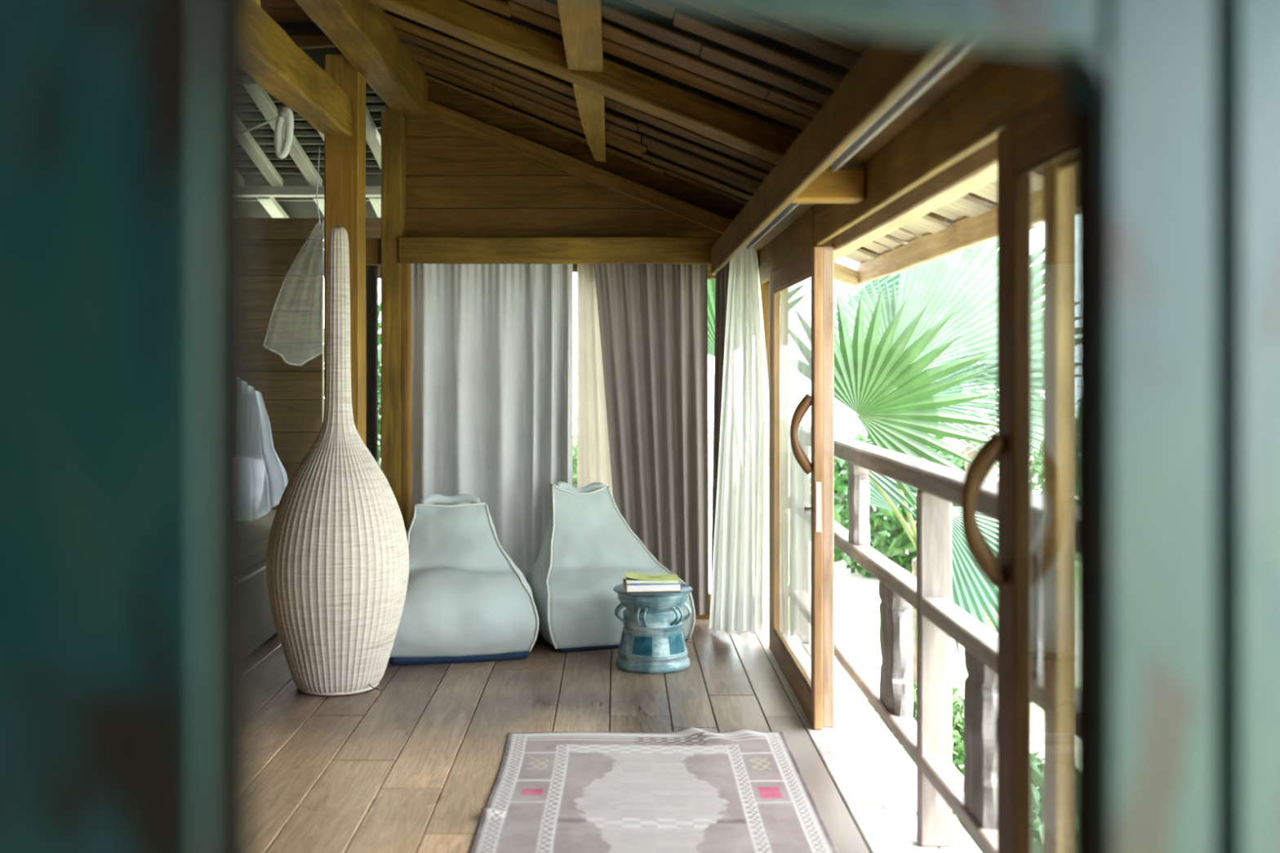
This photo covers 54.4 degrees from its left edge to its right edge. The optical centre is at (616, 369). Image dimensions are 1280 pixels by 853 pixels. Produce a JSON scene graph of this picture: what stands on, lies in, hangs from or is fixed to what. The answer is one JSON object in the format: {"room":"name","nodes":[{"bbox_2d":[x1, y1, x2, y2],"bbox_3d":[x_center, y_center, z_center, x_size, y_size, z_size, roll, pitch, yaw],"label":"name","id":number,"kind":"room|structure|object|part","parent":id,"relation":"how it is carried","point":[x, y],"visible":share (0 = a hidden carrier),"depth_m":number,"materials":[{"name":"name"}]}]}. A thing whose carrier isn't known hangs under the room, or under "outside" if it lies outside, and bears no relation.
{"room":"traditional dwelling","nodes":[
{"label":"traditional dwelling","id":0,"kind":"room"},
{"bbox_2d":[251,217,381,509],"bbox_3d":[-2.850,0.240,8.213,3.100,2.480,0.095,0,0,0],"label":"wall","id":1,"kind":"structure","parent":0,"point":[288,254],"depth_m":8.18,"materials":[{"name":"brown wood"}]},
{"bbox_2d":[404,82,743,272],"bbox_3d":[-0.170,-1.212,7.237,2.340,1.285,0.105,0,0,0],"label":"wall","id":2,"kind":"structure","parent":0,"point":[473,168],"depth_m":7.22,"materials":[{"name":"brown wood"}]},
{"bbox_2d":[577,263,612,493],"bbox_3d":[-0.098,0.370,7.175,0.260,2.060,0.032,0,0,0],"label":"curtain","id":3,"kind":"object","parent":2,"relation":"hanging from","point":[593,463],"visible":0.5,"depth_m":7.17,"materials":[{"name":"beige fabric"}]},
{"bbox_2d":[707,271,715,609],"bbox_3d":[0.295,0.400,7.285,0.990,2.000,0.050,0,0,0],"label":"window","id":4,"kind":"structure","parent":2,"relation":"in","point":[709,276],"depth_m":7.26,"materials":[{"name":"brown wood"}]},
{"bbox_3d":[0.295,1.355,7.285,0.890,0.090,0.050,0,0,0],"label":"frame","id":5,"kind":"part","parent":4,"relation":"part of","materials":[{"name":"brown wood"}]},
{"bbox_3d":[0.295,-0.565,7.285,0.890,0.070,0.050,0,0,0],"label":"frame","id":6,"kind":"part","parent":4,"relation":"part of","materials":[{"name":"brown wood"}]},
{"bbox_2d":[251,587,916,852],"bbox_3d":[-1.750,1.518,2.550,5.300,0.144,11.500,0,0,0],"label":"floor","id":7,"kind":"structure","parent":0,"point":[413,766],"depth_m":5.01,"materials":[{"name":"brown wood"}]},
{"bbox_2d":[251,509,276,652],"bbox_3d":[-2.950,1.175,6.975,2.300,0.550,2.250,0,0,0],"label":"bed","id":8,"kind":"object","parent":7,"relation":"on","point":[263,626],"visible":0.02,"depth_m":6.37,"materials":[{"name":"grey fabric"}]},
{"bbox_3d":[-2.950,1.205,6.975,2.300,0.390,2.250,0,0,0],"label":"frame","id":9,"kind":"part","parent":8,"relation":"part of","materials":[{"name":"grey fabric"}]},
{"bbox_2d":[251,386,288,520],"bbox_3d":[-2.059,0.459,7.272,0.368,0.842,0.204,0,0,0],"label":"pillow","id":10,"kind":"object","parent":8,"relation":"on","point":[269,481],"visible":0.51,"depth_m":7.29,"materials":[{"name":"white fabric"}]},
{"bbox_2d":[266,226,408,696],"bbox_3d":[-1.276,0.397,5.700,0.639,2.106,0.640,0,0,36],"label":"wicker vase","id":11,"kind":"object","parent":7,"relation":"on","point":[337,557],"visible":1,"depth_m":5.50,"materials":[{"name":"wicker"}]},
{"bbox_2d":[324,53,366,446],"bbox_3d":[-1.339,-0.045,6.146,0.175,2.992,0.174,0,0,0],"label":"wooden post","id":12,"kind":"object","parent":7,"relation":"on","point":[344,157],"visible":0.42,"depth_m":6.06,"materials":[{"name":"brown wood"}]},
{"bbox_2d":[251,0,351,137],"bbox_3d":[-1.356,-1.226,2.880,0.156,0.208,6.355,0,0,0],"label":"tie beam","id":13,"kind":"structure","parent":12,"relation":"attached to","point":[279,64],"depth_m":5.07,"materials":[{"name":"brown wood"}]},
{"bbox_2d":[251,106,293,159],"bbox_3d":[-1.466,-0.980,5.116,0.266,0.218,0.050,0,0,-21],"label":"tie","id":14,"kind":"object","parent":13,"relation":"hanging from","point":[285,113],"visible":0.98,"depth_m":5.14,"materials":[{"name":"white fabric"}]},
{"bbox_3d":[-1.482,-0.992,5.098,0.223,0.123,0.015,0,0,-27],"label":"cord","id":15,"kind":"part","parent":14,"relation":"part of","materials":[{"name":"white fabric"}]},
{"bbox_2d":[380,106,411,532],"bbox_3d":[-1.255,-0.025,7.125,0.169,2.950,0.154,0,0,0],"label":"post","id":16,"kind":"object","parent":7,"relation":"on","point":[396,277],"visible":0.62,"depth_m":7.05,"materials":[{"name":"brown wood"}]},
{"bbox_2d":[365,238,381,265],"bbox_3d":[-1.468,-0.675,7.130,0.263,0.150,0.080,0,0,0],"label":"lintel","id":17,"kind":"object","parent":16,"relation":"attached to","point":[373,246],"visible":0.18,"depth_m":7.09,"materials":[{"name":"brown wood"}]},
{"bbox_2d":[365,265,377,464],"bbox_3d":[-1.493,0.390,7.220,0.215,2.000,0.032,0,0,0],"label":"curtain","id":18,"kind":"object","parent":17,"relation":"hanging from","point":[371,271],"visible":0.17,"depth_m":7.22,"materials":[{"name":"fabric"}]},
{"bbox_2d":[398,236,715,263],"bbox_3d":[-0.337,-0.675,7.045,1.796,0.153,0.034,0,0,0],"label":"wooden beam","id":19,"kind":"structure","parent":16,"relation":"attached to","point":[411,250],"depth_m":7.03,"materials":[{"name":"brown wood"}]},
{"bbox_2d":[410,263,573,578],"bbox_3d":[-0.725,0.370,7.129,0.958,2.060,0.156,0,0,0],"label":"curtain","id":20,"kind":"object","parent":19,"relation":"hanging from","point":[492,344],"visible":0.65,"depth_m":7.13,"materials":[{"name":"grey fabric"}]},
{"bbox_2d":[593,263,708,615],"bbox_3d":[0.193,0.370,7.117,0.661,2.060,0.072,0,0,-2],"label":"curtain","id":21,"kind":"object","parent":19,"relation":"hanging from","point":[653,317],"visible":0.77,"depth_m":7.11,"materials":[{"name":"beige fabric"}]},
{"bbox_2d":[388,493,538,665],"bbox_3d":[-0.839,1.056,6.451,0.799,0.788,0.778,0,0,-11],"label":"bean bag","id":22,"kind":"object","parent":7,"relation":"on","point":[467,600],"visible":0.83,"depth_m":6.19,"materials":[{"name":"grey fabric"}]},
{"bbox_3d":[-0.835,1.420,6.446,0.707,0.060,0.634,0,0,-11],"label":"panel","id":23,"kind":"part","parent":22,"relation":"part of","materials":[{"name":"blue fabric"}]},
{"bbox_2d":[525,480,694,652],"bbox_3d":[-0.059,1.035,6.717,0.826,0.831,0.566,0,0,-18],"label":"bean bag","id":24,"kind":"object","parent":7,"relation":"on","point":[588,548],"visible":0.86,"depth_m":6.65,"materials":[{"name":"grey fabric"}]},
{"bbox_3d":[-0.037,1.435,6.696,0.733,0.030,0.469,0,0,-19],"label":"panel","id":25,"kind":"part","parent":24,"relation":"part of","materials":[{"name":"fabric"}]},
{"bbox_2d":[613,583,692,674],"bbox_3d":[0.177,1.258,6.110,0.390,0.384,0.390,0,0,0],"label":"table","id":26,"kind":"object","parent":7,"relation":"on","point":[652,642],"visible":0.88,"depth_m":5.97,"materials":[{"name":"teal metal"}]},
{"bbox_3d":[0.016,1.183,6.085,0.057,0.110,0.014,0,0,-14],"label":"loop handle","id":27,"kind":"part","parent":26,"relation":"part of","materials":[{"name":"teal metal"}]},
{"bbox_3d":[0.024,1.183,6.054,0.057,0.110,0.014,0,0,-14],"label":"loop handle","id":28,"kind":"part","parent":26,"relation":"part of","materials":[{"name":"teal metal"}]},
{"bbox_3d":[0.022,1.323,6.096,0.025,0.085,0.102,0,0,-5],"label":"patina panel","id":29,"kind":"part","parent":26,"relation":"part of","materials":[{"name":"teal metal"}]},
{"bbox_3d":[0.106,1.183,5.963,0.014,0.110,0.057,0,0,20],"label":"loop handle","id":30,"kind":"part","parent":26,"relation":"part of","materials":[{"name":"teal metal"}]},
{"bbox_3d":[0.122,1.323,5.965,0.102,0.085,0.025,0,0,21],"label":"patina panel","id":31,"kind":"part","parent":26,"relation":"part of","materials":[{"name":"teal metal"}]},
{"bbox_3d":[0.137,1.183,5.952,0.014,0.110,0.057,0,0,20],"label":"loop handle","id":32,"kind":"part","parent":26,"relation":"part of","materials":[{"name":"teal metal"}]},
{"bbox_2d":[622,578,680,591],"bbox_3d":[0.170,1.048,6.060,0.262,0.036,0.170,0,0,-6],"label":"book","id":33,"kind":"object","parent":26,"relation":"on","point":[628,587],"visible":0.73,"depth_m":5.98,"materials":[{"name":"white paper"}]},
{"bbox_2d":[625,570,679,583],"bbox_3d":[0.172,1.011,6.065,0.258,0.036,0.165,0,0,0],"label":"book","id":34,"kind":"object","parent":33,"relation":"on","point":[630,577],"visible":1,"depth_m":6.01,"materials":[{"name":"yellow paper"}]},
{"bbox_3d":[0.276,1.183,5.981,0.014,0.109,0.057,0,0,-43],"label":"loop handle","id":35,"kind":"part","parent":26,"relation":"part of","materials":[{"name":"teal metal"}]},
{"bbox_3d":[0.291,1.323,6.004,0.025,0.085,0.102,0,0,43],"label":"patina panel","id":36,"kind":"part","parent":26,"relation":"part of","materials":[{"name":"teal metal"}]},
{"bbox_3d":[0.299,1.183,6.003,0.014,0.109,0.057,0,0,-43],"label":"loop handle","id":37,"kind":"part","parent":26,"relation":"part of","materials":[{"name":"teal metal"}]},
{"bbox_3d":[0.335,1.183,6.070,0.057,0.110,0.014,0,0,9],"label":"loop handle","id":38,"kind":"part","parent":26,"relation":"part of","materials":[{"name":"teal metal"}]},
{"bbox_2d":[469,726,838,852],"bbox_3d":[0.111,1.434,3.861,1.102,0.030,2.222,0,0,0],"label":"rug","id":39,"kind":"object","parent":7,"relation":"on","point":[688,789],"visible":1,"depth_m":4.22,"materials":[{"name":"grey fabric"}]},
{"bbox_2d":[251,0,1042,255],"bbox_3d":[-1.541,-1.806,3.004,6.222,2.288,12.409,0,0,0],"label":"ceiling","id":40,"kind":"structure","parent":0,"point":[713,101],"depth_m":5.15,"materials":[{"name":"brown wood"}]},
{"bbox_3d":[-2.880,-1.165,8.140,3.040,0.060,0.120,0,0,0],"label":"pale plate","id":41,"kind":"part","parent":40,"relation":"part of","materials":[{"name":"white wood"}]},
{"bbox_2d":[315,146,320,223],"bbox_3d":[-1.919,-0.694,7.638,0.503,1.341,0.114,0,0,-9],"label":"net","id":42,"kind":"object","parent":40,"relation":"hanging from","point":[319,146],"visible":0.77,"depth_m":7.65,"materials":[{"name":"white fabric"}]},
{"bbox_3d":[-2.910,-1.383,7.704,3.380,0.699,3.009,0,0,0],"label":"roof panel","id":43,"kind":"part","parent":40,"relation":"part of","materials":[{"name":"wood"}]},
{"bbox_3d":[-2.850,-2.200,6.280,3.500,1.500,0.040,0,0,0],"label":"roof panel","id":44,"kind":"part","parent":40,"relation":"part of","materials":[{"name":"brown wood"}]},
{"bbox_2d":[792,631,982,852],"bbox_3d":[1.030,1.570,3.950,0.260,0.080,6.700,0,0,0],"label":"deck","id":45,"kind":"object","parent":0,"point":[891,771],"visible":0.44,"depth_m":4.94,"materials":[{"name":"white wood"}]},
{"bbox_2d":[788,425,1042,852],"bbox_3d":[1.036,0.924,4.050,0.133,1.212,6.302,0,0,0],"label":"balcony railing","id":46,"kind":"object","parent":45,"relation":"on","point":[942,790],"visible":0.59,"depth_m":3.98,"materials":[{"name":"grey wood"}]},
{"bbox_3d":[1.023,0.960,6.978,0.105,1.141,0.058,0,0,0],"label":"post","id":47,"kind":"part","parent":46,"relation":"part of","materials":[{"name":"brown wood"}]},
{"bbox_3d":[1.013,1.259,4.051,0.086,0.057,6.301,0,0,0],"label":"rail","id":48,"kind":"part","parent":46,"relation":"part of","materials":[{"name":"brown wood"}]},
{"bbox_3d":[1.036,0.355,4.050,0.132,0.074,6.302,0,0,0],"label":"rail","id":49,"kind":"part","parent":46,"relation":"part of","materials":[{"name":"brown wood"}]},
{"bbox_3d":[1.014,0.756,4.050,0.088,0.060,6.302,0,0,0],"label":"rail","id":50,"kind":"part","parent":46,"relation":"part of","materials":[{"name":"brown wood"}]},
{"bbox_3d":[1.023,0.960,4.013,0.105,1.141,0.057,0,0,0],"label":"post","id":51,"kind":"part","parent":46,"relation":"part of","materials":[{"name":"brown wood"}]},
{"bbox_2d":[757,51,1065,727],"bbox_3d":[0.878,0.267,4.125,0.177,2.357,6.252,0,0,0],"label":"door frame","id":52,"kind":"structure","parent":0,"point":[948,153],"depth_m":3.73,"materials":[{"name":"brown wood"}]},
{"bbox_2d":[694,609,710,618],"bbox_3d":[-0.185,1.425,7.280,1.970,0.050,0.080,0,0,0],"label":"baseboard","id":53,"kind":"structure","parent":52,"relation":"attached to","point":[703,616],"depth_m":7.24,"materials":[{"name":"brown wood"}]},
{"bbox_3d":[0.865,0.298,7.160,0.130,2.296,0.120,0,0,0],"label":"post","id":54,"kind":"part","parent":52,"relation":"part of","materials":[{"name":"brown wood"}]},
{"bbox_3d":[0.835,0.473,6.420,0.090,1.946,0.080,0,0,0],"label":"door post","id":55,"kind":"part","parent":52,"relation":"part of","materials":[{"name":"brown wood"}]},
{"bbox_2d":[771,246,822,729],"bbox_3d":[0.763,0.474,5.673,0.125,1.939,1.374,0,0,0],"label":"door","id":56,"kind":"structure","parent":52,"relation":"in","point":[809,693],"depth_m":5.79,"materials":[{"name":"brown wood"}]},
{"bbox_3d":[0.808,0.463,5.675,0.004,1.723,1.228,0,0,0],"label":"pane","id":57,"kind":"part","parent":56,"relation":"part of","materials":[{"name":"clear glass"}]},
{"bbox_3d":[0.808,-0.445,5.675,0.036,0.100,1.220,0,0,0],"label":"rail","id":58,"kind":"part","parent":56,"relation":"part of","materials":[{"name":"brown wood"}]},
{"bbox_3d":[0.808,1.382,5.675,0.036,0.124,1.220,0,0,0],"label":"rail","id":59,"kind":"part","parent":56,"relation":"part of","materials":[{"name":"brown wood"}]},
{"bbox_3d":[0.747,0.260,5.030,0.092,0.309,0.050,0,0,0],"label":"handle","id":60,"kind":"part","parent":56,"relation":"part of","materials":[{"name":"brown wood"}]},
{"bbox_3d":[0.774,0.565,5.035,0.033,0.032,0.032,0,0,0],"label":"lock knob","id":61,"kind":"part","parent":56,"relation":"part of","materials":[{"name":"metal"}]},
{"bbox_3d":[0.808,0.550,4.989,0.020,0.200,0.005,0,0,0],"label":"lock plate","id":62,"kind":"part","parent":56,"relation":"part of","materials":[{"name":"silver metal"}]},
{"bbox_2d":[710,35,997,275],"bbox_3d":[0.659,-0.610,4.115,0.262,0.153,5.831,0,0,0],"label":"ceiling beam","id":63,"kind":"structure","parent":52,"relation":"attached to","point":[889,66],"depth_m":3.23,"materials":[{"name":"brown wood"}]},
{"bbox_2d":[740,202,799,250],"bbox_3d":[0.665,-0.640,5.475,0.050,0.034,2.810,0,0,0],"label":"track","id":64,"kind":"object","parent":63,"relation":"attached to","point":[789,207],"visible":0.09,"depth_m":5.39,"materials":[{"name":"metal"}]},
{"bbox_2d":[711,261,729,584],"bbox_3d":[0.573,0.385,6.844,0.058,2.030,0.259,0,0,-20],"label":"curtain","id":65,"kind":"object","parent":64,"relation":"hanging from","point":[722,277],"visible":0.23,"depth_m":6.89,"materials":[{"name":"beige fabric"}]},
{"bbox_2d":[708,247,768,635],"bbox_3d":[0.651,0.373,6.495,0.330,2.012,0.135,0,0,0],"label":"sheer curtain","id":66,"kind":"object","parent":64,"relation":"hanging from","point":[740,599],"visible":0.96,"depth_m":6.49,"materials":[{"name":"white fabric"}]},
{"bbox_2d":[822,45,971,172],"bbox_3d":[0.665,-0.640,2.615,0.050,0.034,2.630,0,0,0],"label":"track","id":67,"kind":"object","parent":63,"relation":"attached to","point":[954,53],"visible":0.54,"depth_m":2.92,"materials":[{"name":"metal"}]},
{"bbox_2d":[960,90,1071,852],"bbox_3d":[0.763,0.474,1.920,0.125,1.939,1.340,0,0,0],"label":"door","id":68,"kind":"structure","parent":52,"relation":"in","point":[1039,138],"depth_m":2.48,"materials":[{"name":"brown wood"}]},
{"bbox_3d":[0.747,0.285,2.535,0.092,0.299,0.050,0,0,0],"label":"handle","id":69,"kind":"part","parent":68,"relation":"part of","materials":[{"name":"brown wood"}]},
{"bbox_3d":[0.808,-0.445,1.920,0.036,0.100,1.110,0,0,0],"label":"rail","id":70,"kind":"part","parent":68,"relation":"part of","materials":[{"name":"brown wood"}]},
{"bbox_2d":[1042,155,1068,852],"bbox_3d":[0.859,0.474,1.758,0.034,1.939,1.415,0,0,0],"label":"door","id":71,"kind":"structure","parent":52,"relation":"in","point":[1055,174],"depth_m":2.39,"materials":[{"name":"orange wood"}]},
{"bbox_3d":[0.859,-0.445,1.758,0.034,0.100,1.259,0,0,0],"label":"rail","id":72,"kind":"part","parent":71,"relation":"part of","materials":[{"name":"orange wood"}]},
{"bbox_2d":[834,171,1042,287],"bbox_3d":[1.239,-0.668,4.000,0.648,0.389,6.402,0,0,0],"label":"roof eave","id":73,"kind":"object","parent":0,"point":[929,237],"visible":0.23,"depth_m":5.35,"materials":[{"name":"brown wood"}]},
{"bbox_3d":[-1.755,-0.150,-0.155,5.670,3.200,0.070,0,0,-24],"label":"wall","id":74,"kind":"structure","parent":0,"visible":0},
{"bbox_2d":[0,0,1279,852],"bbox_3d":[0.046,0.504,0.665,1.070,1.891,0.063,0,0,-24],"label":"door frame","id":75,"kind":"structure","parent":74,"relation":"attached to","point":[126,125],"depth_m":0.58,"materials":[{"name":"teal paint"}]},
{"bbox_3d":[0.053,-0.316,0.655,0.515,0.250,0.030,0,0,-25],"label":"rail","id":76,"kind":"part","parent":75,"relation":"part of","materials":[{"name":"teal paint"}]},
{"label":"outside","id":77,"kind":"structure","parent":0,"visible":0},
{"bbox_2d":[377,419,1042,806],"bbox_3d":[8.000,1.914,17.000,40.000,0.709,46.000,0,0,0],"label":"ground","id":78,"kind":"structure","parent":77,"point":[857,601],"depth_m":11.38,"materials":[{"name":"white"}]},
{"bbox_2d":[323,296,381,469],"bbox_3d":[-1.994,0.761,9.916,1.840,2.788,1.507,0,0,0],"label":"leafy bush","id":79,"kind":"object","parent":78,"relation":"on","point":[379,304],"visible":0.02,"depth_m":9.60,"materials":[{"name":"green plant"}]},
{"bbox_2d":[572,423,577,486],"bbox_3d":[-0.324,1.322,10.798,1.732,1.738,1.508,0,0,0],"label":"leafy bush","id":80,"kind":"object","parent":78,"relation":"on","point":[574,437],"visible":0.02,"depth_m":10.53,"materials":[{"name":"green plant"}]},
{"bbox_2d":[707,279,808,356],"bbox_3d":[0.690,0.650,9.199,1.346,3.055,1.008,0,0,0],"label":"fan palm","id":81,"kind":"object","parent":78,"relation":"on","point":[711,282],"visible":0.05,"depth_m":8.83,"materials":[{"name":"green plant"}]},
{"bbox_2d":[788,288,996,684],"bbox_3d":[1.706,0.842,7.682,1.546,2.681,1.746,0,0,-15],"label":"fan palm","id":82,"kind":"object","parent":78,"relation":"on","point":[863,385],"visible":0.43,"depth_m":7.51,"materials":[{"name":"green plant"}]},
{"bbox_2d":[808,432,996,577],"bbox_3d":[2.947,1.354,12.996,2.214,1.731,1.924,0,0,0],"label":"leafy bush","id":83,"kind":"object","parent":78,"relation":"on","point":[894,547],"visible":0.18,"depth_m":12.54,"materials":[{"name":"green plant"}]},
{"bbox_3d":[2.673,1.561,12.995,0.508,1.197,0.062,0,0,0],"label":"stem","id":84,"kind":"part","parent":83,"relation":"part of","materials":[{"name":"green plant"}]},
{"bbox_3d":[2.965,1.561,12.761,0.078,1.195,0.433,0,0,0],"label":"stem","id":85,"kind":"part","parent":83,"relation":"part of","materials":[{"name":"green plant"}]},
{"bbox_2d":[866,681,964,765],"bbox_3d":[1.754,1.989,6.915,0.770,0.458,1.213,0,0,0],"label":"ground cover","id":86,"kind":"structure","parent":78,"relation":"on","point":[957,732],"depth_m":6.64,"materials":[{"name":"green plant"}]},
{"bbox_2d":[804,238,1042,627],"bbox_3d":[2.409,0.453,9.729,2.000,3.440,2.012,0,0,0],"label":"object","id":87,"kind":"object","parent":78,"relation":"on","point":[933,284],"visible":0.3,"depth_m":9.09,"materials":[{"name":"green plant"}]},
{"bbox_2d":[951,747,1042,852],"bbox_3d":[1.628,1.860,4.904,0.842,0.734,1.637,0,0,0],"label":"ground cover","id":88,"kind":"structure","parent":78,"relation":"on","point":[1037,763],"depth_m":4.80,"materials":[{"name":"green plant"}]},
{"bbox_2d":[1031,431,1042,494],"bbox_3d":[5.995,1.207,14.594,2.583,2.202,1.864,0,0,0],"label":"leafy bush","id":89,"kind":"object","parent":78,"relation":"on","point":[1035,461],"visible":0.02,"depth_m":14.65,"materials":[{"name":"green plant"}]}
]}

